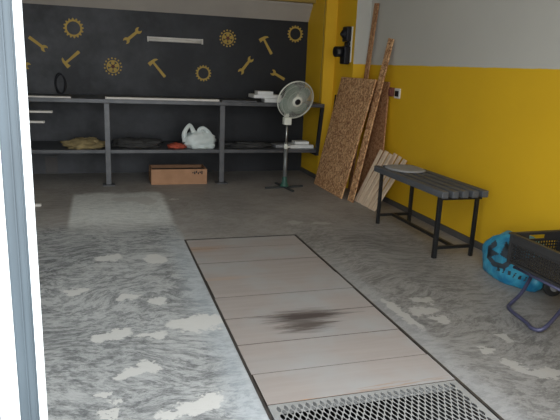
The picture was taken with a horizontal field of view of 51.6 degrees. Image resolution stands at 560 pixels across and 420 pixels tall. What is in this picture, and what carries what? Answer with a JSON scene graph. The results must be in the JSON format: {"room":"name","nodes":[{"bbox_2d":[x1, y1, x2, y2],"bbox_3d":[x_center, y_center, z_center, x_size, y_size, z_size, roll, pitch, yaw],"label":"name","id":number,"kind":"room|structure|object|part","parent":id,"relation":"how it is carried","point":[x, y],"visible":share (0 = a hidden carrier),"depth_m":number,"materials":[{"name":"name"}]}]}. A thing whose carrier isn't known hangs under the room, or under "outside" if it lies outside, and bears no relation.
{"room":"garage workshop","nodes":[
{"label":"garage workshop","id":0,"kind":"room"},
{"bbox_2d":[22,3,307,173],"bbox_3d":[-1.476,-1.883,7.515,4.700,2.800,0.120,-2,15,-17],"label":"wall","id":1,"kind":"structure","parent":0,"point":[104,32],"depth_m":7.49,"materials":[{"name":"paint"}]},
{"bbox_2d":[28,36,47,51],"bbox_3d":[-2.909,-1.999,6.965,0.218,0.179,0.004,-2,15,-17],"label":"decal","id":2,"kind":"object","parent":1,"relation":"attached to","point":[29,37],"visible":1,"depth_m":6.97,"materials":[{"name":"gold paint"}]},
{"bbox_2d":[54,72,66,93],"bbox_3d":[-2.703,-1.558,7.132,0.144,0.269,0.030,-2,15,-17],"label":"cable loop","id":3,"kind":"object","parent":1,"relation":"attached to","point":[59,73],"visible":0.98,"depth_m":7.13,"materials":[{"name":"black plastic"}]},
{"bbox_2d":[62,51,79,67],"bbox_3d":[-2.566,-1.849,7.113,0.216,0.219,0.004,-2,15,-17],"label":"decal","id":4,"kind":"object","parent":1,"relation":"attached to","point":[66,64],"visible":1,"depth_m":7.11,"materials":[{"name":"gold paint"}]},
{"bbox_2d":[63,18,83,37],"bbox_3d":[-2.508,-2.210,7.036,0.236,0.236,0.004,-2,15,-17],"label":"decal","id":5,"kind":"object","parent":1,"relation":"attached to","point":[69,20],"visible":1,"depth_m":7.03,"materials":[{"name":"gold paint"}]},
{"bbox_2d":[104,57,121,75],"bbox_3d":[-2.095,-1.802,7.273,0.222,0.223,0.005,-2,15,-17],"label":"decal","id":6,"kind":"object","parent":1,"relation":"attached to","point":[112,66],"visible":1,"depth_m":7.27,"materials":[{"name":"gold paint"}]},
{"bbox_2d":[123,27,141,43],"bbox_3d":[-1.847,-2.183,7.252,0.230,0.208,0.004,-2,15,-17],"label":"decal","id":7,"kind":"object","parent":1,"relation":"attached to","point":[136,29],"visible":1,"depth_m":7.25,"materials":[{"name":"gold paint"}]},
{"bbox_2d":[148,59,165,76],"bbox_3d":[-1.579,-1.820,7.431,0.230,0.235,0.004,-2,15,-17],"label":"decal","id":8,"kind":"object","parent":1,"relation":"attached to","point":[151,62],"visible":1,"depth_m":7.42,"materials":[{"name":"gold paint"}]},
{"bbox_2d":[22,0,312,21],"bbox_3d":[-1.610,-2.832,7.080,4.250,0.760,0.145,-2,15,-17],"label":"trim","id":9,"kind":"structure","parent":1,"relation":"attached to","point":[257,9],"depth_m":7.38,"materials":[{"name":"paint"}]},
{"bbox_2d":[147,36,202,43],"bbox_3d":[-1.334,-2.161,7.381,0.700,0.065,0.075,-2,15,-17],"label":"lamp","id":10,"kind":"object","parent":1,"relation":"attached to","point":[149,38],"visible":1,"depth_m":7.37,"materials":[{"name":"white plastic"}]},
{"bbox_2d":[195,65,210,80],"bbox_3d":[-1.007,-1.798,7.617,0.210,0.210,0.004,-2,15,-17],"label":"decal","id":11,"kind":"object","parent":1,"relation":"attached to","point":[209,75],"visible":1,"depth_m":7.62,"materials":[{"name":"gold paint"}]},
{"bbox_2d":[220,30,235,46],"bbox_3d":[-0.683,-2.252,7.600,0.222,0.223,0.005,-2,15,-17],"label":"decal","id":12,"kind":"object","parent":1,"relation":"attached to","point":[228,38],"visible":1,"depth_m":7.60,"materials":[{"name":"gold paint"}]},
{"bbox_2d":[238,56,253,74],"bbox_3d":[-0.457,-1.935,7.755,0.207,0.244,0.004,-2,15,-17],"label":"decal","id":13,"kind":"object","parent":1,"relation":"attached to","point":[249,60],"visible":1,"depth_m":7.75,"materials":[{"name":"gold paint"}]},
{"bbox_2d":[259,36,271,54],"bbox_3d":[-0.191,-2.208,7.767,0.199,0.235,0.004,-2,15,-17],"label":"decal","id":14,"kind":"object","parent":1,"relation":"attached to","point":[264,37],"visible":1,"depth_m":7.75,"materials":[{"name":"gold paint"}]},
{"bbox_2d":[270,70,284,79],"bbox_3d":[-0.030,-1.843,7.913,0.214,0.142,0.004,-2,15,-17],"label":"decal","id":15,"kind":"object","parent":1,"relation":"attached to","point":[274,71],"visible":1,"depth_m":7.91,"materials":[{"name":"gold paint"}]},
{"bbox_2d":[288,25,302,42],"bbox_3d":[0.208,-2.384,7.846,0.224,0.224,0.004,-2,15,-17],"label":"decal","id":16,"kind":"object","parent":1,"relation":"attached to","point":[297,27],"visible":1,"depth_m":7.85,"materials":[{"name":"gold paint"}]},
{"bbox_2d":[0,170,559,419],"bbox_3d":[-0.153,0.974,2.315,11.000,0.120,11.900,-2,15,-17],"label":"floor","id":17,"kind":"structure","parent":0,"point":[132,327],"depth_m":3.78,"materials":[{"name":"grey concrete"}]},
{"bbox_2d":[28,93,324,185],"bbox_3d":[-1.582,-0.883,7.211,4.235,1.000,0.855,-2,15,-17],"label":"workbench","id":18,"kind":"object","parent":17,"relation":"on","point":[37,147],"visible":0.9,"depth_m":6.97,"materials":[{"name":"metal"}]},
{"bbox_2d":[28,95,70,97],"bbox_3d":[-2.835,-1.255,6.386,1.000,0.016,0.080,-2,15,-17],"label":"board","id":19,"kind":"object","parent":18,"relation":"on","point":[28,95],"visible":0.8,"depth_m":6.44,"materials":[{"name":"white wood"}]},
{"bbox_2d":[60,137,104,149],"bbox_3d":[-2.296,-0.793,6.800,0.557,0.124,0.322,-2,15,-17],"label":"cloth","id":20,"kind":"object","parent":18,"relation":"on","point":[89,142],"visible":0.99,"depth_m":6.72,"materials":[{"name":"beige fabric"}]},
{"bbox_3d":[-2.002,-0.765,6.732,0.060,0.943,0.060,-2,15,-17],"label":"leg","id":21,"kind":"part","parent":18,"relation":"part of","materials":[{"name":"metal"}]},
{"bbox_3d":[-2.021,-0.301,6.845,0.140,0.012,0.150,-2,15,-17],"label":"foot plate","id":22,"kind":"part","parent":18,"relation":"part of","materials":[{"name":"metal"}]},
{"bbox_2d":[111,137,162,148],"bbox_3d":[-1.739,-0.829,7.071,0.647,0.110,0.408,-2,15,-17],"label":"cloth","id":23,"kind":"object","parent":18,"relation":"on","point":[129,142],"visible":1,"depth_m":6.98,"materials":[{"name":"black fabric"}]},
{"bbox_2d":[105,97,218,101],"bbox_3d":[-1.376,-1.310,6.843,1.320,0.022,0.100,-2,15,-17],"label":"board","id":24,"kind":"object","parent":18,"relation":"on","point":[128,98],"visible":1,"depth_m":6.80,"materials":[{"name":"white wood"}]},
{"bbox_2d":[31,141,315,153],"bbox_3d":[-1.616,-0.792,7.257,4.190,0.042,0.795,-2,15,-17],"label":"shelf","id":25,"kind":"object","parent":18,"relation":"attached to","point":[37,147],"depth_m":7.01,"materials":[{"name":"grey metal"}]},
{"bbox_2d":[28,93,324,107],"bbox_3d":[-1.571,-1.354,7.124,4.235,0.045,0.795,-2,15,-17],"label":"countertop","id":26,"kind":"structure","parent":18,"relation":"on","point":[79,98],"depth_m":6.89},
{"bbox_2d":[167,142,186,148],"bbox_3d":[-1.263,-0.797,7.111,0.252,0.067,0.231,-2,15,-17],"label":"cloth","id":27,"kind":"object","parent":18,"relation":"on","point":[175,145],"visible":0.98,"depth_m":7.04,"materials":[{"name":"red fabric"}]},
{"bbox_2d":[182,123,215,148],"bbox_3d":[-1.005,-0.925,7.183,0.438,0.302,0.262,-2,15,-17],"label":"plastic bag","id":28,"kind":"object","parent":18,"relation":"on","point":[202,138],"visible":0.98,"depth_m":7.11,"materials":[{"name":"white plastic"}]},
{"bbox_3d":[-1.093,-0.945,7.112,0.231,0.236,0.028,-3,15,-21],"label":"handle","id":29,"kind":"part","parent":28,"relation":"part of","materials":[{"name":"white plastic"}]},
{"bbox_3d":[-0.921,-0.939,7.169,0.212,0.194,0.033,-2,15,-17],"label":"handle","id":30,"kind":"part","parent":28,"relation":"part of","materials":[{"name":"white plastic"}]},
{"bbox_3d":[-0.737,-0.345,7.238,0.140,0.012,0.150,-2,15,-17],"label":"foot plate","id":31,"kind":"part","parent":18,"relation":"part of","materials":[{"name":"metal"}]},
{"bbox_3d":[-0.718,-0.808,7.125,0.060,0.943,0.060,-2,15,-17],"label":"leg","id":32,"kind":"part","parent":18,"relation":"part of","materials":[{"name":"metal"}]},
{"bbox_2d":[220,99,256,101],"bbox_3d":[-0.513,-1.346,7.148,0.430,0.016,0.140,-2,15,-17],"label":"plank","id":33,"kind":"object","parent":18,"relation":"on","point":[220,99],"visible":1,"depth_m":7.09,"materials":[{"name":"wood"}]},
{"bbox_2d":[224,141,274,147],"bbox_3d":[-0.430,-0.854,7.481,0.713,0.068,0.382,-2,15,-17],"label":"cloth","id":34,"kind":"object","parent":18,"relation":"on","point":[236,144],"visible":0.99,"depth_m":7.39,"materials":[{"name":"black fabric"}]},
{"bbox_2d":[261,98,282,102],"bbox_3d":[-0.074,-1.393,7.350,0.290,0.045,0.220,-1,14,-14],"label":"carton","id":35,"kind":"object","parent":18,"relation":"on","point":[262,99],"visible":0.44,"depth_m":7.24,"materials":[{"name":"white cardboard"}]},
{"bbox_2d":[248,94,280,98],"bbox_3d":[-0.193,-1.450,7.373,0.360,0.042,0.260,-2,15,-19],"label":"carton","id":36,"kind":"object","parent":35,"relation":"on","point":[274,96],"visible":0.94,"depth_m":7.26,"materials":[{"name":"white cardboard"}]},
{"bbox_2d":[255,91,272,94],"bbox_3d":[-0.205,-1.485,7.338,0.200,0.041,0.180,-1,15,-15],"label":"carton","id":37,"kind":"object","parent":36,"relation":"on","point":[256,92],"visible":1,"depth_m":7.25,"materials":[{"name":"white cardboard"}]},
{"bbox_2d":[272,143,283,147],"bbox_3d":[-0.018,-0.850,7.602,0.150,0.035,0.190,-3,15,-23],"label":"packet","id":38,"kind":"object","parent":18,"relation":"on","point":[277,145],"visible":0.68,"depth_m":7.53,"materials":[{"name":"white paper"}]},
{"bbox_2d":[284,142,313,147],"bbox_3d":[0.245,-0.853,7.646,0.320,0.042,0.260,-2,15,-19],"label":"packet","id":39,"kind":"object","parent":18,"relation":"on","point":[290,144],"visible":0.74,"depth_m":7.55,"materials":[{"name":"white paper"}]},
{"bbox_2d":[292,140,308,143],"bbox_3d":[0.268,-0.896,7.653,0.190,0.037,0.160,-1,14,-15],"label":"packet","id":40,"kind":"object","parent":39,"relation":"on","point":[293,141],"visible":1,"depth_m":7.59,"materials":[{"name":"white paper"}]},
{"bbox_3d":[-3.136,-0.941,6.514,0.464,0.480,0.284,-2,15,-17],"label":"rack","id":41,"kind":"object","parent":18,"relation":"on","visible":0},
{"bbox_2d":[29,120,44,122],"bbox_3d":[-2.994,-0.988,6.465,0.685,0.023,0.080,-2,15,-17],"label":"board","id":42,"kind":"object","parent":41,"relation":"on","point":[30,121],"visible":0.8,"depth_m":6.52,"materials":[{"name":"white wood"}]},
{"bbox_2d":[29,110,52,112],"bbox_3d":[-2.947,-1.101,6.451,0.775,0.023,0.080,-2,15,-17],"label":"board","id":43,"kind":"object","parent":41,"relation":"on","point":[30,111],"visible":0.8,"depth_m":6.50,"materials":[{"name":"white wood"}]},
{"bbox_2d":[149,164,206,184],"bbox_3d":[-1.271,-0.461,7.192,0.670,0.215,0.366,-2,15,-17],"label":"cardboard box","id":44,"kind":"object","parent":17,"relation":"on","point":[159,174],"visible":1,"depth_m":7.05,"materials":[{"name":"brown cardboard"}]},
{"bbox_2d":[265,81,313,191],"bbox_3d":[0.118,-0.892,6.930,0.463,1.284,0.375,7,15,19],"label":"fan","id":45,"kind":"object","parent":17,"relation":"on","point":[293,102],"visible":1,"depth_m":6.83,"materials":[{"name":"white plastic"}]},
{"bbox_3d":[0.080,-1.236,6.806,0.173,0.208,0.034,0,14,-11],"label":"blade","id":46,"kind":"part","parent":45,"relation":"part of","materials":[{"name":"white plastic"}]},
{"bbox_3d":[0.142,-1.377,6.738,0.207,0.171,0.041,-11,19,-42],"label":"blade","id":47,"kind":"part","parent":45,"relation":"part of","materials":[{"name":"white plastic"}]},
{"bbox_3d":[0.224,-1.211,6.889,0.208,0.147,0.102,-2,15,-17],"label":"blade","id":48,"kind":"part","parent":45,"relation":"part of","materials":[{"name":"white plastic"}]},
{"bbox_3d":[0.288,-1.355,6.825,0.160,0.179,0.119,-2,15,-17],"label":"blade","id":49,"kind":"part","parent":45,"relation":"part of","materials":[{"name":"white plastic"}]},
{"bbox_2d":[184,234,503,419],"bbox_3d":[0.111,0.638,3.602,0.990,0.073,3.050,-2,15,-17],"label":"frame","id":50,"kind":"object","parent":17,"relation":"in","point":[461,383],"visible":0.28,"depth_m":3.10,"materials":[{"name":"metal"}]},
{"bbox_2d":[186,235,302,249],"bbox_3d":[-0.293,0.291,4.877,0.954,0.045,0.251,-2,15,-17],"label":"board","id":51,"kind":"object","parent":50,"relation":"on","point":[291,239],"visible":0.57,"depth_m":4.86,"materials":[{"name":"grey wood"}]},
{"bbox_2d":[191,244,317,263],"bbox_3d":[-0.205,0.365,4.598,0.954,0.046,0.344,-2,15,-17],"label":"board","id":52,"kind":"object","parent":50,"relation":"on","point":[273,252],"visible":0.64,"depth_m":4.58,"materials":[{"name":"grey wood"}]},
{"bbox_2d":[198,257,334,282],"bbox_3d":[-0.102,0.450,4.274,0.954,0.045,0.346,-2,15,-17],"label":"board","id":53,"kind":"object","parent":50,"relation":"on","point":[280,267],"visible":0.64,"depth_m":4.26,"materials":[{"name":"grey wood"}]},
{"bbox_2d":[207,272,352,298],"bbox_3d":[-0.002,0.529,3.967,0.954,0.047,0.309,-2,15,-17],"label":"board","id":54,"kind":"object","parent":50,"relation":"on","point":[226,288],"visible":0.64,"depth_m":3.95,"materials":[{"name":"grey wood"}]},
{"bbox_2d":[215,288,372,319],"bbox_3d":[0.087,0.607,3.672,0.954,0.047,0.316,-2,15,-17],"label":"board","id":55,"kind":"object","parent":50,"relation":"on","point":[345,298],"visible":0.64,"depth_m":3.65,"materials":[{"name":"grey wood"}]},
{"bbox_2d":[225,307,397,346],"bbox_3d":[0.182,0.686,3.372,0.954,0.046,0.324,-2,15,-17],"label":"board","id":56,"kind":"object","parent":50,"relation":"on","point":[297,326],"visible":0.64,"depth_m":3.35,"materials":[{"name":"grey wood"}]},
{"bbox_2d":[238,329,425,377],"bbox_3d":[0.274,0.764,3.078,0.954,0.045,0.301,-2,15,-17],"label":"board","id":57,"kind":"object","parent":50,"relation":"on","point":[262,358],"visible":0.64,"depth_m":3.06,"materials":[{"name":"grey wood"}]},
{"bbox_2d":[253,354,454,408],"bbox_3d":[0.361,0.833,2.816,0.954,0.045,0.261,-2,15,-17],"label":"board","id":58,"kind":"object","parent":50,"relation":"on","point":[290,386],"visible":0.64,"depth_m":2.79,"materials":[{"name":"grey wood"}]},
{"bbox_2d":[268,380,498,419],"bbox_3d":[0.476,0.933,2.443,0.950,0.051,0.530,-2,15,-17],"label":"perforated grating","id":59,"kind":"object","parent":50,"relation":"in","point":[275,411],"visible":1,"depth_m":2.60,"materials":[{"name":"metal"}]},
{"bbox_2d":[314,77,376,198],"bbox_3d":[0.744,-0.876,6.857,0.292,1.348,0.980,-2,15,-17],"label":"sheet","id":60,"kind":"object","parent":17,"relation":"on","point":[354,95],"visible":1,"depth_m":6.81,"materials":[{"name":"brown wood"}]},
{"bbox_2d":[348,3,379,188],"bbox_3d":[0.991,-1.309,6.893,0.238,2.190,0.085,9,16,25],"label":"strip","id":61,"kind":"object","parent":17,"relation":"on","point":[376,5],"visible":0.67,"depth_m":6.73,"materials":[{"name":"brown wood"}]},
{"bbox_2d":[354,149,382,201],"bbox_3d":[0.985,-0.380,6.447,0.273,0.603,0.055,4,14,7],"label":"batten","id":62,"kind":"object","parent":17,"relation":"on","point":[380,150],"visible":1,"depth_m":6.44,"materials":[{"name":"beige wood"}]},
{"bbox_2d":[348,38,393,202],"bbox_3d":[1.002,-0.979,6.393,0.435,1.793,0.125,-5,16,-29],"label":"strip","id":63,"kind":"object","parent":17,"relation":"on","point":[362,153],"visible":1,"depth_m":6.39,"materials":[{"name":"brown wood"}]},
{"bbox_2d":[356,81,389,200],"bbox_3d":[1.093,-0.782,6.587,0.146,1.326,0.610,-2,15,-17],"label":"sheet","id":64,"kind":"object","parent":17,"relation":"on","point":[377,137],"visible":0.36,"depth_m":6.56,"materials":[{"name":"brown wood"}]},
{"bbox_2d":[357,150,388,203],"bbox_3d":[1.019,-0.359,6.364,0.298,0.606,0.059,5,14,8],"label":"batten","id":65,"kind":"object","parent":17,"relation":"on","point":[385,153],"visible":1,"depth_m":6.36,"materials":[{"name":"beige wood"}]},
{"bbox_2d":[361,153,391,205],"bbox_3d":[1.047,-0.329,6.285,0.295,0.588,0.055,4,14,7],"label":"batten","id":66,"kind":"object","parent":17,"relation":"on","point":[389,156],"visible":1,"depth_m":6.29,"materials":[{"name":"beige wood"}]},
{"bbox_2d":[364,153,396,206],"bbox_3d":[1.095,-0.325,6.284,0.345,0.584,0.057,-4,15,-23],"label":"batten","id":67,"kind":"object","parent":17,"relation":"on","point":[394,155],"visible":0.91,"depth_m":6.27,"materials":[{"name":"beige wood"}]},
{"bbox_2d":[368,156,401,208],"bbox_3d":[1.120,-0.293,6.193,0.332,0.570,0.057,-3,15,-19],"label":"batten","id":68,"kind":"object","parent":17,"relation":"on","point":[399,158],"visible":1,"depth_m":6.18,"materials":[{"name":"beige wood"}]},
{"bbox_2d":[371,159,406,210],"bbox_3d":[1.149,-0.263,6.106,0.345,0.554,0.064,-2,15,-17],"label":"batten","id":69,"kind":"object","parent":17,"relation":"on","point":[391,181],"visible":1,"depth_m":6.10,"materials":[{"name":"beige wood"}]},
{"bbox_2d":[374,165,488,258],"bbox_3d":[1.268,-0.019,5.140,0.426,0.560,1.208,-2,15,-17],"label":"slatted bench","id":70,"kind":"object","parent":17,"relation":"on","point":[443,187],"visible":0.84,"depth_m":4.75,"materials":[{"name":"black metal"}]},
{"bbox_3d":[0.960,-0.102,5.583,0.028,0.480,0.028,-2,15,-17],"label":"leg","id":71,"kind":"part","parent":70,"relation":"part of","materials":[{"name":"black metal"}]},
{"bbox_2d":[385,164,425,172],"bbox_3d":[1.172,-0.392,5.422,0.350,0.018,0.410,-2,15,-17],"label":"cloth","id":72,"kind":"object","parent":70,"relation":"on","point":[405,168],"visible":1,"depth_m":5.36,"materials":[{"name":"grey fabric"}]},
{"bbox_3d":[1.285,-0.113,5.682,0.030,0.480,0.030,-2,15,-17],"label":"leg","id":73,"kind":"part","parent":70,"relation":"part of","materials":[{"name":"black metal"}]},
{"bbox_3d":[1.247,0.154,4.606,0.032,0.480,0.032,-2,15,-17],"label":"leg","id":74,"kind":"part","parent":70,"relation":"part of","materials":[{"name":"black metal"}]},
{"bbox_3d":[1.430,-0.097,4.597,0.390,0.025,0.030,-2,15,-17],"label":"rail","id":75,"kind":"part","parent":70,"relation":"part of","materials":[{"name":"black metal"}]},
{"bbox_3d":[1.572,0.143,4.705,0.028,0.480,0.028,-2,15,-17],"label":"leg","id":76,"kind":"part","parent":70,"relation":"part of","materials":[{"name":"black metal"}]},
{"bbox_2d":[482,230,543,291],"bbox_3d":[1.736,0.342,4.237,0.350,0.334,0.626,-2,15,-17],"label":"plastic basket","id":77,"kind":"object","parent":17,"relation":"on","point":[494,249],"visible":0.62,"depth_m":4.17,"materials":[{"name":"blue plastic"}]},
{"bbox_2d":[487,240,526,280],"bbox_3d":[1.621,0.350,4.148,0.078,0.212,0.400,-2,15,-17],"label":"print","id":78,"kind":"object","parent":77,"relation":"attached to","point":[497,250],"depth_m":4.17},
{"bbox_2d":[507,266,559,331],"bbox_3d":[1.718,0.532,3.654,0.622,0.246,0.558,-2,15,-17],"label":"trolley","id":79,"kind":"object","parent":17,"relation":"on","point":[549,289],"visible":0.8,"depth_m":3.63,"materials":[{"name":"blue metal"}]},
{"bbox_2d":[506,230,559,287],"bbox_3d":[1.787,0.312,3.596,0.426,0.205,0.616,-2,15,-17],"label":"plastic crate","id":80,"kind":"object","parent":79,"relation":"on","point":[546,267],"visible":1,"depth_m":3.67,"materials":[{"name":"black plastic"}]},
{"bbox_3d":[1.768,0.494,3.643,0.378,0.163,0.488,-2,15,-17],"label":"deck frame","id":81,"kind":"part","parent":79,"relation":"part of","materials":[{"name":"metal"}]},
{"bbox_2d":[301,0,337,173],"bbox_3d":[0.612,-1.855,7.758,0.330,2.800,0.660,-2,15,-17],"label":"wall","id":82,"kind":"structure","parent":0,"point":[316,22],"depth_m":7.58,"materials":[{"name":"yellow paint"}]},
{"bbox_2d":[269,0,315,3],"bbox_3d":[-1.567,-2.908,6.933,4.250,0.538,0.115,-2,15,-17],"label":"trim","id":83,"kind":"structure","parent":82,"relation":"attached to","point":[295,1],"depth_m":7.52,"materials":[{"name":"paint"}]},
{"bbox_2d":[300,167,315,178],"bbox_3d":[0.389,-0.518,8.039,0.018,0.055,0.660,-2,15,-17],"label":"baseboard","id":84,"kind":"structure","parent":82,"relation":"attached to","point":[302,169],"depth_m":8.03,"materials":[{"name":"black"}]},
{"bbox_2d":[319,0,325,102],"bbox_3d":[0.543,-2.023,7.387,0.008,1.300,0.034,-2,15,-17],"label":"cable","id":85,"kind":"object","parent":82,"relation":"attached to","point":[325,0],"visible":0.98,"depth_m":7.36,"materials":[{"name":"paint"}]},
{"bbox_2d":[331,0,371,187],"bbox_3d":[0.866,-1.705,7.202,0.180,2.800,0.590,-2,15,-17],"label":"wall pier","id":86,"kind":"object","parent":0,"point":[355,13],"visible":0.44,"depth_m":6.90,"materials":[{"name":"yellow paint"}]},
{"bbox_2d":[333,26,352,63],"bbox_3d":[0.743,-1.971,6.934,0.194,0.435,0.165,-2,15,-17],"label":"power socket","id":87,"kind":"object","parent":86,"relation":"attached to","point":[344,52],"visible":1,"depth_m":6.89,"materials":[{"name":"black plastic"}]},
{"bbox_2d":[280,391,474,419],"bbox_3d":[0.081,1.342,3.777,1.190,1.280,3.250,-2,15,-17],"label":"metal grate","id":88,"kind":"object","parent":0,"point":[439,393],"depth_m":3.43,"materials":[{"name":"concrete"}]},
{"bbox_2d":[361,0,559,249],"bbox_3d":[1.672,-1.158,5.141,0.120,2.800,6.460,-2,15,-17],"label":"wall","id":89,"kind":"structure","parent":0,"point":[478,105],"depth_m":4.92,"materials":[{"name":"paint"}]},
{"bbox_2d":[388,87,394,96],"bbox_3d":[1.214,-1.293,6.341,0.045,0.095,0.075,-2,15,-17],"label":"switch box","id":90,"kind":"object","parent":89,"relation":"attached to","point":[391,89],"visible":1,"depth_m":6.32,"materials":[{"name":"red plastic"}]},
{"bbox_2d":[394,88,400,98],"bbox_3d":[1.262,-1.254,6.234,0.018,0.105,0.120,-2,15,-17],"label":"wall outlet","id":91,"kind":"object","parent":89,"relation":"attached to","point":[397,93],"visible":1,"depth_m":6.21,"materials":[{"name":"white plastic"}]},
{"bbox_2d":[382,197,482,250],"bbox_3d":[1.732,0.327,4.874,0.018,0.055,5.210,-2,15,-17],"label":"baseboard","id":92,"kind":"structure","parent":89,"relation":"attached to","point":[466,239],"depth_m":5.62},
{"bbox_3d":[0.386,-0.283,1.409,4.820,2.800,0.120,-2,15,-17],"label":"wall","id":93,"kind":"structure","parent":0,"visible":0},
{"bbox_2d":[0,0,47,419],"bbox_3d":[-0.577,-0.163,1.218,0.100,2.580,0.070,-2,15,-17],"label":"door","id":94,"kind":"structure","parent":93,"relation":"in","point":[23,396],"depth_m":1.25,"materials":[{"name":"white metal"}]}
]}

